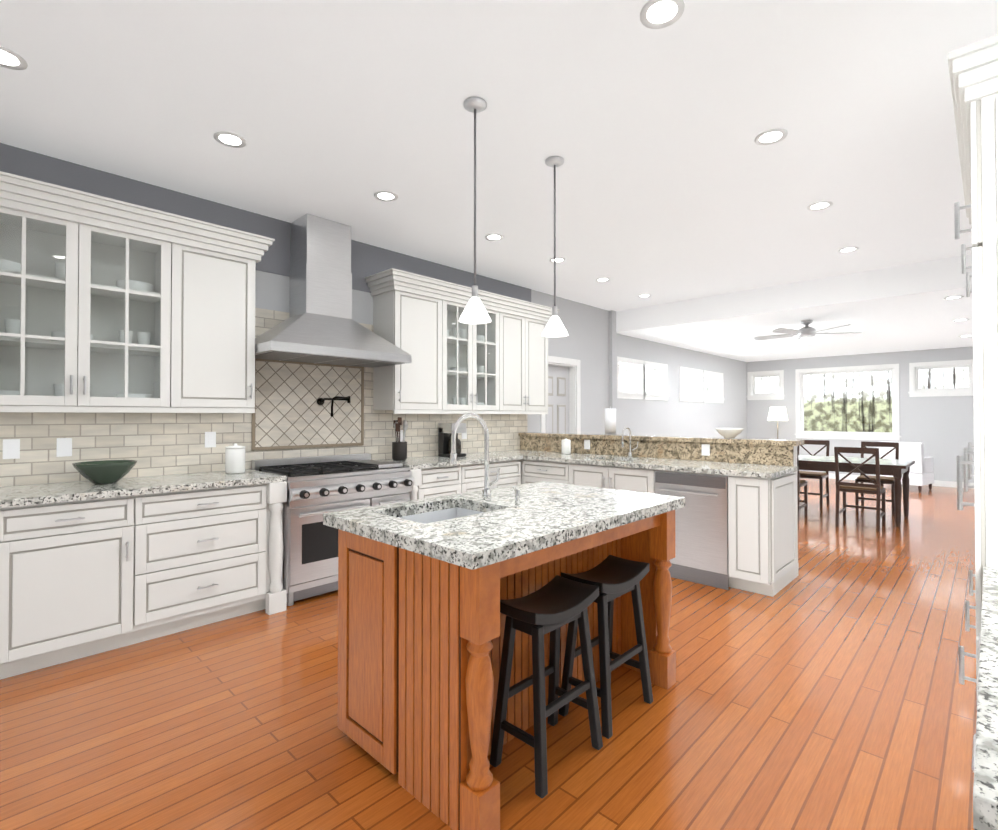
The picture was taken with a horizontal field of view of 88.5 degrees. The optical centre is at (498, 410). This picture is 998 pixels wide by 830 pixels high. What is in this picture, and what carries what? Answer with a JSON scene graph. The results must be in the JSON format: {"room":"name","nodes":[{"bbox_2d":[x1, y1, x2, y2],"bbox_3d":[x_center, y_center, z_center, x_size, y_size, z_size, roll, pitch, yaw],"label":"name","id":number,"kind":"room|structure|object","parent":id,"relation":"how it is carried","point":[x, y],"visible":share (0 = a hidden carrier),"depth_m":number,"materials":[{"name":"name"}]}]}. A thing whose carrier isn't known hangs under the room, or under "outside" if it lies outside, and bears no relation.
{"room":"kitchen","nodes":[
{"label":"kitchen","id":0,"kind":"room"},
{"bbox_2d":[5,270,746,486],"bbox_3d":[0.888,-0.099,7.118,0.200,3.050,14.700,-1,-1,44],"label":"wall","id":1,"kind":"structure","parent":0,"point":[585,341],"depth_m":8.03,"materials":[{"name":"grey paint"}]},
{"bbox_2d":[0,191,183,410],"bbox_3d":[-2.580,-0.591,3.106,0.352,1.145,1.056,-1,-1,44],"label":"upper cabinet","id":2,"kind":"object","parent":1,"relation":"attached to","point":[108,305],"depth_m":3.12,"materials":[{"name":"white wood"}]},
{"bbox_2d":[184,231,259,410],"bbox_3d":[-2.092,-0.586,3.615,0.352,1.145,0.588,-1,-1,44],"label":"upper cabinet","id":3,"kind":"object","parent":1,"relation":"attached to","point":[219,275],"depth_m":3.53,"materials":[{"name":"white wood"}]},
{"bbox_2d":[0,308,526,486],"bbox_3d":[-1.675,-0.171,4.291,0.018,1.269,5.870,-1,-1,44],"label":"tile backsplash","id":4,"kind":"structure","parent":1,"relation":"attached to","point":[290,417],"depth_m":4.07,"materials":[{"name":"beige tile"}]},
{"bbox_2d":[3,439,19,458],"bbox_3d":[-2.882,0.230,3.025,0.007,0.116,0.074,-1,-1,44],"label":"electrical outlet","id":5,"kind":"object","parent":4,"relation":"attached to","point":[11,448],"visible":1,"depth_m":3.02,"materials":[{"name":"white plastic"}]},
{"bbox_2d":[56,438,71,456],"bbox_3d":[-2.715,0.232,3.199,0.007,0.116,0.074,-1,-1,44],"label":"electrical outlet","id":6,"kind":"object","parent":4,"relation":"attached to","point":[64,447],"visible":1,"depth_m":3.20,"materials":[{"name":"white plastic"}]},
{"bbox_2d":[205,432,215,447],"bbox_3d":[-2.141,0.218,3.798,0.007,0.116,0.074,-1,-1,44],"label":"electrical outlet","id":7,"kind":"object","parent":4,"relation":"attached to","point":[210,439],"visible":1,"depth_m":3.79,"materials":[{"name":"white plastic"}]},
{"bbox_2d":[317,396,350,416],"bbox_3d":[-1.411,-0.034,4.431,0.187,0.180,0.265,-1,-1,44],"label":"pot filler","id":8,"kind":"object","parent":4,"relation":"attached to","point":[320,401],"visible":1,"depth_m":4.40,"materials":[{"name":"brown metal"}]},
{"bbox_2d":[398,430,402,441],"bbox_3d":[-0.971,0.252,5.017,0.007,0.116,0.074,-1,-1,44],"label":"electrical outlet","id":9,"kind":"object","parent":4,"relation":"attached to","point":[401,435],"visible":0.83,"depth_m":5.03,"materials":[{"name":"white plastic"}]},
{"bbox_2d":[462,428,466,438],"bbox_3d":[-0.382,0.259,5.630,0.007,0.116,0.074,-1,-1,44],"label":"electrical outlet","id":10,"kind":"object","parent":4,"relation":"attached to","point":[464,435],"visible":0.75,"depth_m":5.63,"materials":[{"name":"white plastic"}]},
{"bbox_2d":[0,143,530,301],"bbox_3d":[-1.670,-1.331,4.319,0.004,0.450,6.000,-1,-1,44],"label":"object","id":11,"kind":"structure","parent":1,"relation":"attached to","point":[367,260],"depth_m":3.90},
{"bbox_2d":[255,213,411,367],"bbox_3d":[-1.378,-0.977,4.174,0.600,1.157,1.192,-1,-1,44],"label":"range hood","id":12,"kind":"object","parent":1,"relation":"attached to","point":[319,325],"visible":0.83,"depth_m":4.12,"materials":[{"name":"metal"}]},
{"bbox_2d":[372,280,447,411],"bbox_3d":[-0.847,-0.571,4.912,0.352,1.145,0.608,-1,-1,44],"label":"upper cabinet","id":13,"kind":"object","parent":1,"relation":"attached to","point":[413,318],"depth_m":4.75,"materials":[{"name":"white wood"}]},
{"bbox_2d":[448,292,503,411],"bbox_3d":[-0.399,-0.566,5.379,0.352,1.145,0.916,-1,-1,44],"label":"upper cabinet","id":14,"kind":"object","parent":1,"relation":"attached to","point":[498,364],"depth_m":5.48,"materials":[{"name":"white wood"}]},
{"bbox_2d":[504,304,551,411],"bbox_3d":[0.152,-0.559,5.953,0.352,1.145,0.908,-1,-1,44],"label":"upper cabinet","id":15,"kind":"object","parent":1,"relation":"attached to","point":[525,347],"depth_m":5.85,"materials":[{"name":"white wood"}]},
{"bbox_2d":[541,356,580,433],"bbox_3d":[0.770,0.357,6.976,0.220,2.135,0.870,-1,-1,44],"label":"door","id":16,"kind":"structure","parent":1,"relation":"attached to","point":[563,415],"depth_m":7.09,"materials":[{"name":"white wood"}]},
{"bbox_2d":[521,435,792,466],"bbox_3d":[1.348,0.390,5.271,3.006,0.170,0.020,-1,-1,44],"label":"backsplash","id":17,"kind":"structure","parent":1,"relation":"attached to","point":[715,452],"depth_m":4.89,"materials":[{"name":"beige stone"}]},
{"bbox_2d":[617,356,724,402],"bbox_3d":[3.272,-0.491,9.582,0.235,0.650,4.430,-1,-1,44],"label":"window","id":18,"kind":"structure","parent":1,"relation":"in","point":[638,368],"depth_m":9.17,"materials":[{"name":"white"}]},
{"bbox_2d":[0,478,976,829],"bbox_3d":[3.417,1.448,4.674,7.410,0.100,14.900,-1,-1,44],"label":"floor","id":19,"kind":"structure","parent":0,"point":[824,690],"depth_m":2.23,"materials":[{"name":"brown wood"}]},
{"bbox_2d":[0,509,15,679],"bbox_3d":[-2.915,0.929,2.544,0.622,0.890,0.668,-1,-1,44],"label":"base cabinet","id":20,"kind":"object","parent":19,"relation":"on","point":[7,516],"depth_m":2.57,"materials":[{"name":"white wood"}]},
{"bbox_2d":[12,497,119,675],"bbox_3d":[-2.545,0.934,2.930,0.622,0.890,0.639,-1,-1,44],"label":"base cabinet","id":21,"kind":"object","parent":19,"relation":"on","point":[88,568],"depth_m":2.73,"materials":[{"name":"white wood"}]},
{"bbox_2d":[120,481,286,647],"bbox_3d":[-2.025,0.939,3.436,0.672,0.890,0.929,-1,-1,44],"label":"base cabinet","id":22,"kind":"object","parent":19,"relation":"on","point":[190,558],"depth_m":3.19,"materials":[{"name":"white wood"}]},
{"bbox_2d":[0,469,286,508],"bbox_3d":[-2.593,0.468,2.864,0.652,0.040,2.550,-1,-1,44],"label":"countertop","id":23,"kind":"structure","parent":22,"relation":"on","point":[11,497],"depth_m":3.02,"materials":[{"name":"white stone"}]},
{"bbox_2d":[72,460,136,484],"bbox_3d":[-2.418,0.385,3.147,0.320,0.130,0.320,-1,-1,44],"label":"bowl","id":24,"kind":"object","parent":23,"relation":"on","point":[105,472],"visible":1,"depth_m":3.07,"materials":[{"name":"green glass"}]},
{"bbox_2d":[225,443,245,473],"bbox_3d":[-1.914,0.348,3.717,0.133,0.216,0.133,-1,-1,44],"label":"canister","id":25,"kind":"object","parent":23,"relation":"on","point":[235,458],"visible":1,"depth_m":3.66,"materials":[{"name":"white ceramic"}]},
{"bbox_2d":[251,453,414,605],"bbox_3d":[-1.302,0.892,4.108,0.773,1.000,1.032,-1,-1,44],"label":"range","id":26,"kind":"object","parent":19,"relation":"on","point":[318,487],"visible":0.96,"depth_m":3.75,"materials":[{"name":"metal"}]},
{"bbox_2d":[408,469,425,500],"bbox_3d":[-0.940,0.952,4.566,0.672,0.890,0.122,-1,-1,44],"label":"base cabinet","id":27,"kind":"object","parent":19,"relation":"on","point":[418,491],"depth_m":4.37,"materials":[{"name":"white wood"}]},
{"bbox_2d":[426,465,469,497],"bbox_3d":[-0.709,0.955,4.815,0.660,0.890,0.557,-1,-1,44],"label":"base cabinet","id":28,"kind":"object","parent":19,"relation":"on","point":[435,476],"depth_m":4.65,"materials":[{"name":"white wood"}]},
{"bbox_2d":[386,453,517,468],"bbox_3d":[-0.485,0.493,5.060,0.652,0.040,1.457,-1,-1,44],"label":"countertop","id":29,"kind":"structure","parent":28,"relation":"on","point":[413,462],"depth_m":4.88,"materials":[{"name":"white stone"}]},
{"bbox_2d":[392,417,407,460],"bbox_3d":[-0.927,0.268,4.811,0.155,0.401,0.164,-1,-1,44],"label":"utensil crock","id":30,"kind":"object","parent":29,"relation":"on","point":[399,450],"visible":1,"depth_m":4.75,"materials":[{"name":"black ceramic"}]},
{"bbox_2d":[438,423,465,456],"bbox_3d":[-0.477,0.303,5.236,0.210,0.340,0.200,-1,-1,44],"label":"coffee maker","id":31,"kind":"object","parent":29,"relation":"on","point":[444,438],"visible":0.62,"depth_m":5.19,"materials":[{"name":"black"}]},
{"bbox_2d":[470,457,522,491],"bbox_3d":[-0.268,0.960,5.275,0.660,0.890,0.837,-1,-1,44],"label":"base cabinet","id":32,"kind":"object","parent":19,"relation":"on","point":[510,471],"depth_m":5.12,"materials":[{"name":"white wood"}]},
{"bbox_2d":[326,505,675,829],"bbox_3d":[0.084,0.928,2.410,0.923,0.890,1.414,-1,-1,44],"label":"kitchen island","id":33,"kind":"object","parent":19,"relation":"on","point":[426,586],"depth_m":1.89,"materials":[{"name":"brown wood"}]},
{"bbox_2d":[323,481,684,572],"bbox_3d":[0.101,0.467,2.399,0.930,0.048,1.490,-1,-1,44],"label":"island countertop","id":34,"kind":"structure","parent":33,"relation":"on","point":[551,514],"depth_m":2.05,"materials":[{"name":"white stone"}]},
{"bbox_2d":[450,413,499,500],"bbox_3d":[-0.111,0.228,2.473,0.116,0.432,0.259,-1,-1,44],"label":"faucet","id":35,"kind":"object","parent":34,"relation":"on","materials":[{"name":"silver metal"}]},
{"bbox_2d":[511,485,522,504],"bbox_3d":[0.079,0.398,2.399,0.024,0.090,0.043,-1,-1,44],"label":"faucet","id":36,"kind":"object","parent":34,"relation":"on","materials":[{"name":"silver metal"}]},
{"bbox_2d":[490,575,602,797],"bbox_3d":[0.193,1.047,2.034,0.263,0.644,0.410,-1,-1,44],"label":"stool","id":37,"kind":"object","parent":19,"relation":"on","point":[554,604],"visible":0.98,"depth_m":1.97,"materials":[{"name":"black wood"}]},
{"bbox_2d":[521,459,612,488],"bbox_3d":[0.734,0.962,5.402,0.722,0.890,0.672,-1,-1,44],"label":"base cabinet","id":38,"kind":"object","parent":19,"relation":"on","point":[532,471],"depth_m":5.09,"materials":[{"name":"white wood"}]},
{"bbox_2d":[558,555,652,738],"bbox_3d":[0.497,1.050,2.365,0.263,0.644,0.410,-1,-1,44],"label":"stool","id":39,"kind":"object","parent":19,"relation":"on","point":[612,577],"visible":0.92,"depth_m":2.31,"materials":[{"name":"black wood"}]},
{"bbox_2d":[613,467,644,492],"bbox_3d":[1.417,0.954,4.741,0.381,0.890,0.680,-1,-1,44],"label":"base cabinet","id":40,"kind":"object","parent":19,"relation":"on","point":[624,478],"depth_m":4.54,"materials":[{"name":"white wood"}]},
{"bbox_2d":[645,471,724,588],"bbox_3d":[1.775,0.951,4.398,0.728,0.890,0.680,-1,-1,44],"label":"dishwasher","id":41,"kind":"object","parent":19,"relation":"on","point":[699,525],"depth_m":4.11,"materials":[{"name":"silver metal"}]},
{"bbox_2d":[725,471,798,596],"bbox_3d":[2.107,0.947,4.079,0.312,0.890,0.680,-1,-1,44],"label":"base cabinet","id":42,"kind":"object","parent":19,"relation":"on","point":[736,521],"depth_m":3.88,"materials":[{"name":"white wood"}]},
{"bbox_2d":[481,451,796,478],"bbox_3d":[1.123,0.492,5.014,3.036,0.040,0.702,-1,-1,44],"label":"countertop","id":43,"kind":"structure","parent":42,"relation":"on","point":[698,466],"depth_m":4.47,"materials":[{"name":"white stone"}]},
{"bbox_2d":[561,438,570,453],"bbox_3d":[0.729,0.391,5.560,0.102,0.173,0.102,-1,-1,44],"label":"canister","id":44,"kind":"object","parent":43,"relation":"on","point":[565,445],"visible":1,"depth_m":5.52,"materials":[{"name":"white ceramic"}]},
{"bbox_2d":[621,427,640,458],"bbox_3d":[1.302,0.318,5.095,0.116,0.310,0.187,-1,-1,44],"label":"faucet","id":45,"kind":"object","parent":43,"relation":"on","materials":[{"name":"silver metal"}]},
{"bbox_2d":[518,432,803,446],"bbox_3d":[1.421,0.286,5.327,3.036,0.040,0.260,-1,-1,44],"label":"countertop","id":46,"kind":"structure","parent":42,"relation":"on","point":[652,439],"depth_m":4.88,"materials":[{"name":"beige stone"}]},
{"bbox_2d":[603,406,616,434],"bbox_3d":[1.210,0.113,5.559,0.150,0.308,0.148,-1,-1,44],"label":"towel holder","id":47,"kind":"object","parent":46,"relation":"on","point":[610,421],"visible":0.96,"depth_m":5.51,"materials":[{"name":"paper"}]},
{"bbox_2d":[715,428,743,437],"bbox_3d":[2.112,0.212,4.693,0.240,0.090,0.240,-1,-1,44],"label":"bowl","id":48,"kind":"object","parent":46,"relation":"on","point":[729,432],"visible":1,"depth_m":4.63,"materials":[{"name":"white ceramic"}]},
{"bbox_2d":[768,407,787,438],"bbox_3d":[6.169,0.703,11.327,0.400,1.540,0.400,-1,-1,44],"label":"floor lamp","id":49,"kind":"object","parent":19,"relation":"on","point":[777,414],"visible":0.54,"depth_m":11.20,"materials":[{"name":"white fabric"}]},
{"bbox_2d":[797,446,807,520],"bbox_3d":[3.812,0.938,6.846,0.440,0.970,0.507,-1,-1,44],"label":"dining chair","id":50,"kind":"object","parent":19,"relation":"on","point":[802,483],"visible":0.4,"depth_m":6.73,"materials":[{"name":"brown wood"}]},
{"bbox_2d":[798,440,829,507],"bbox_3d":[4.730,0.949,7.803,0.440,0.970,0.507,-1,-1,44],"label":"dining chair","id":51,"kind":"object","parent":19,"relation":"on","point":[820,476],"visible":0.44,"depth_m":7.76,"materials":[{"name":"brown wood"}]},
{"bbox_2d":[798,455,914,526],"bbox_3d":[4.574,1.047,7.033,1.700,0.756,1.000,-1,-1,44],"label":"dining table","id":52,"kind":"object","parent":19,"relation":"on","point":[896,468],"visible":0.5,"depth_m":6.60,"materials":[{"name":"brown wood"}]},
{"bbox_2d":[834,447,885,531],"bbox_3d":[4.418,0.931,6.264,0.440,0.970,0.507,-1,-1,44],"label":"dining chair","id":53,"kind":"object","parent":19,"relation":"on","point":[877,489],"visible":1,"depth_m":6.16,"materials":[{"name":"brown wood"}]},
{"bbox_2d":[855,441,898,515],"bbox_3d":[5.337,0.942,7.222,0.440,0.970,0.507,-1,-1,44],"label":"dining chair","id":54,"kind":"object","parent":19,"relation":"on","point":[861,478],"visible":0.58,"depth_m":7.18,"materials":[{"name":"brown wood"}]},
{"bbox_2d":[877,441,933,492],"bbox_3d":[7.437,1.013,9.374,0.758,0.877,0.660,0,-1,-36],"label":"armchair","id":55,"kind":"object","parent":19,"relation":"on","point":[921,473],"visible":0.52,"depth_m":9.05,"materials":[{"name":"white fabric"}]},
{"bbox_2d":[964,55,997,696],"bbox_3d":[1.798,0.201,1.362,0.774,2.320,0.508,-1,-1,44],"label":"tall cabinet","id":56,"kind":"object","parent":19,"relation":"on","point":[973,71],"depth_m":1.44,"materials":[{"name":"white wood"}]},
{"bbox_2d":[972,567,997,829],"bbox_3d":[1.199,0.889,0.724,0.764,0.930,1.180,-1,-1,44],"label":"countertop","id":57,"kind":"structure","parent":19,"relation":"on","point":[985,771],"depth_m":0.71,"materials":[{"name":"white stone"}]},
{"bbox_2d":[0,0,997,310],"bbox_3d":[1.236,-1.652,2.436,7.410,0.150,8.600,-1,-1,44],"label":"ceiling","id":58,"kind":"structure","parent":0,"point":[674,182],"depth_m":2.80,"materials":[{"name":"white paint"}]},
{"bbox_2d":[0,46,27,69],"bbox_3d":[-2.216,-1.575,2.282,0.170,0.006,0.170,-1,-1,44],"label":"recessed light","id":59,"kind":"object","parent":58,"relation":"in","point":[10,59],"visible":1,"depth_m":2.31,"materials":[{"name":"white"}]},
{"bbox_2d":[213,131,245,147],"bbox_3d":[-1.558,-1.567,2.968,0.170,0.006,0.170,-1,-1,44],"label":"recessed light","id":60,"kind":"object","parent":58,"relation":"in","point":[229,139],"visible":1,"depth_m":2.96,"materials":[{"name":"white"}]},
{"bbox_2d":[374,191,397,201],"bbox_3d":[-0.825,-1.559,3.733,0.170,0.006,0.170,-1,-1,44],"label":"recessed light","id":61,"kind":"object","parent":58,"relation":"in","point":[387,196],"visible":1,"depth_m":3.73,"materials":[{"name":"white glass"}]},
{"bbox_2d":[459,97,490,323],"bbox_3d":[-0.123,-1.014,2.623,0.168,1.119,0.168,-1,-1,44],"label":"pendant light","id":62,"kind":"object","parent":58,"relation":"hanging from","point":[474,311],"visible":1,"depth_m":2.61,"materials":[{"name":"glass"}]},
{"bbox_2d":[485,234,503,240],"bbox_3d":[-0.043,-1.549,4.590,0.170,0.006,0.170,-1,-1,44],"label":"recessed light","id":63,"kind":"object","parent":58,"relation":"in","point":[494,237],"visible":1,"depth_m":4.59,"materials":[{"name":"white"}]},
{"bbox_2d":[542,156,567,336],"bbox_3d":[0.349,-1.018,3.210,0.168,1.099,0.168,-1,-1,44],"label":"pendant light","id":64,"kind":"object","parent":58,"relation":"hanging from","point":[554,327],"visible":0.98,"depth_m":3.19,"materials":[{"name":"metal"}]},
{"bbox_2d":[549,257,565,262],"bbox_3d":[0.601,-1.542,5.261,0.170,0.006,0.170,-1,-1,44],"label":"recessed light","id":65,"kind":"object","parent":58,"relation":"in","point":[559,259],"visible":0.88,"depth_m":5.26,"materials":[{"name":"white glass"}]},
{"bbox_2d":[596,278,609,281],"bbox_3d":[1.222,-1.533,6.024,0.170,0.006,0.170,-1,-1,44],"label":"recessed light","id":66,"kind":"object","parent":58,"relation":"in","point":[602,279],"visible":0.98,"depth_m":6.01,"materials":[{"name":"white"}]},
{"bbox_2d":[638,294,650,297],"bbox_3d":[1.941,-1.524,6.830,0.170,0.006,0.170,-1,-1,44],"label":"recessed light","id":67,"kind":"object","parent":58,"relation":"in","point":[644,295],"visible":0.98,"depth_m":6.81,"materials":[{"name":"white glass"}]},
{"bbox_2d":[640,0,684,28],"bbox_3d":[0.646,-1.578,2.030,0.170,0.006,0.170,-1,-1,44],"label":"recessed light","id":68,"kind":"object","parent":58,"relation":"in","point":[657,14],"visible":1,"depth_m":2.03,"materials":[{"name":"white"}]},
{"bbox_2d":[754,128,787,144],"bbox_3d":[1.561,-1.568,2.940,0.170,0.006,0.170,-1,-1,44],"label":"recessed light","id":69,"kind":"object","parent":58,"relation":"in","point":[771,136],"visible":1,"depth_m":2.93,"materials":[{"name":"white glass"}]},
{"bbox_2d":[807,201,832,210],"bbox_3d":[2.446,-1.557,3.906,0.170,0.006,0.170,-1,-1,44],"label":"recessed light","id":70,"kind":"object","parent":58,"relation":"in","point":[821,205],"visible":1,"depth_m":3.90,"materials":[{"name":"white glass"}]},
{"bbox_2d":[838,247,858,252],"bbox_3d":[3.366,-1.545,4.936,0.170,0.006,0.170,-1,-1,44],"label":"recessed light","id":71,"kind":"object","parent":58,"relation":"in","point":[847,249],"visible":0.98,"depth_m":4.92,"materials":[{"name":"white"}]},
{"bbox_2d":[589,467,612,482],"bbox_3d":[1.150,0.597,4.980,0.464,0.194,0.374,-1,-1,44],"label":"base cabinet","id":72,"kind":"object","parent":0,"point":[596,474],"depth_m":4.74,"materials":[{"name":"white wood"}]},
{"bbox_2d":[609,310,616,433],"bbox_3d":[1.743,-0.041,7.821,0.060,2.950,0.140,-1,-1,44],"label":"wall","id":73,"kind":"structure","parent":0,"point":[612,363],"depth_m":7.79,"materials":[{"name":"grey paint"}]},
{"bbox_2d":[616,254,972,361],"bbox_3d":[6.394,-1.431,7.809,7.410,0.470,6.300,-1,-1,44],"label":"ceiling","id":74,"kind":"structure","parent":0,"point":[908,307],"depth_m":6.91,"materials":[{"name":"white paint"}]},
{"bbox_2d":[754,320,861,344],"bbox_3d":[4.119,-1.043,6.942,1.223,0.324,1.280,-1,-1,44],"label":"ceiling fan","id":75,"kind":"object","parent":74,"relation":"hanging from","point":[806,333],"visible":1,"depth_m":6.84,"materials":[{"name":"silver metal"}]},
{"bbox_2d":[943,296,963,299],"bbox_3d":[4.923,-1.218,5.545,0.170,0.006,0.170,-1,-1,44],"label":"recessed light","id":76,"kind":"object","parent":74,"relation":"in","point":[951,297],"visible":0.94,"depth_m":5.54,"materials":[{"name":"white glass"}]},
{"bbox_2d":[747,347,973,482],"bbox_3d":[8.437,-0.018,9.921,7.210,2.950,0.200,-1,-1,44],"label":"wall","id":77,"kind":"structure","parent":0,"point":[941,428],"depth_m":10.13,"materials":[{"name":"grey paint"}]},
{"bbox_2d":[746,359,972,440],"bbox_3d":[7.429,-0.152,10.866,4.050,1.540,0.235,-1,-1,44],"label":"window","id":78,"kind":"structure","parent":77,"relation":"in","point":[914,391],"depth_m":10.68,"materials":[{"name":"white"}]},
{"bbox_2d":[829,473,973,488],"bbox_3d":[7.688,1.409,10.476,4.860,0.110,0.015,-1,-1,44],"label":"baseboard","id":79,"kind":"structure","parent":77,"relation":"attached to","point":[935,483],"depth_m":9.80,"materials":[{"name":"white wood"}]},
{"label":"outside","id":80,"kind":"structure","parent":0,"visible":0},
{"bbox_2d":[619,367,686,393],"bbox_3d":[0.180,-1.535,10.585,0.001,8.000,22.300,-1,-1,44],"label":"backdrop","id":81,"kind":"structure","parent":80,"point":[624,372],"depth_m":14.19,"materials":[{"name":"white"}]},
{"bbox_2d":[687,367,968,431],"bbox_3d":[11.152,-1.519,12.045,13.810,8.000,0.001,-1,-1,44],"label":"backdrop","id":82,"kind":"structure","parent":80,"point":[858,397],"depth_m":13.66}
]}

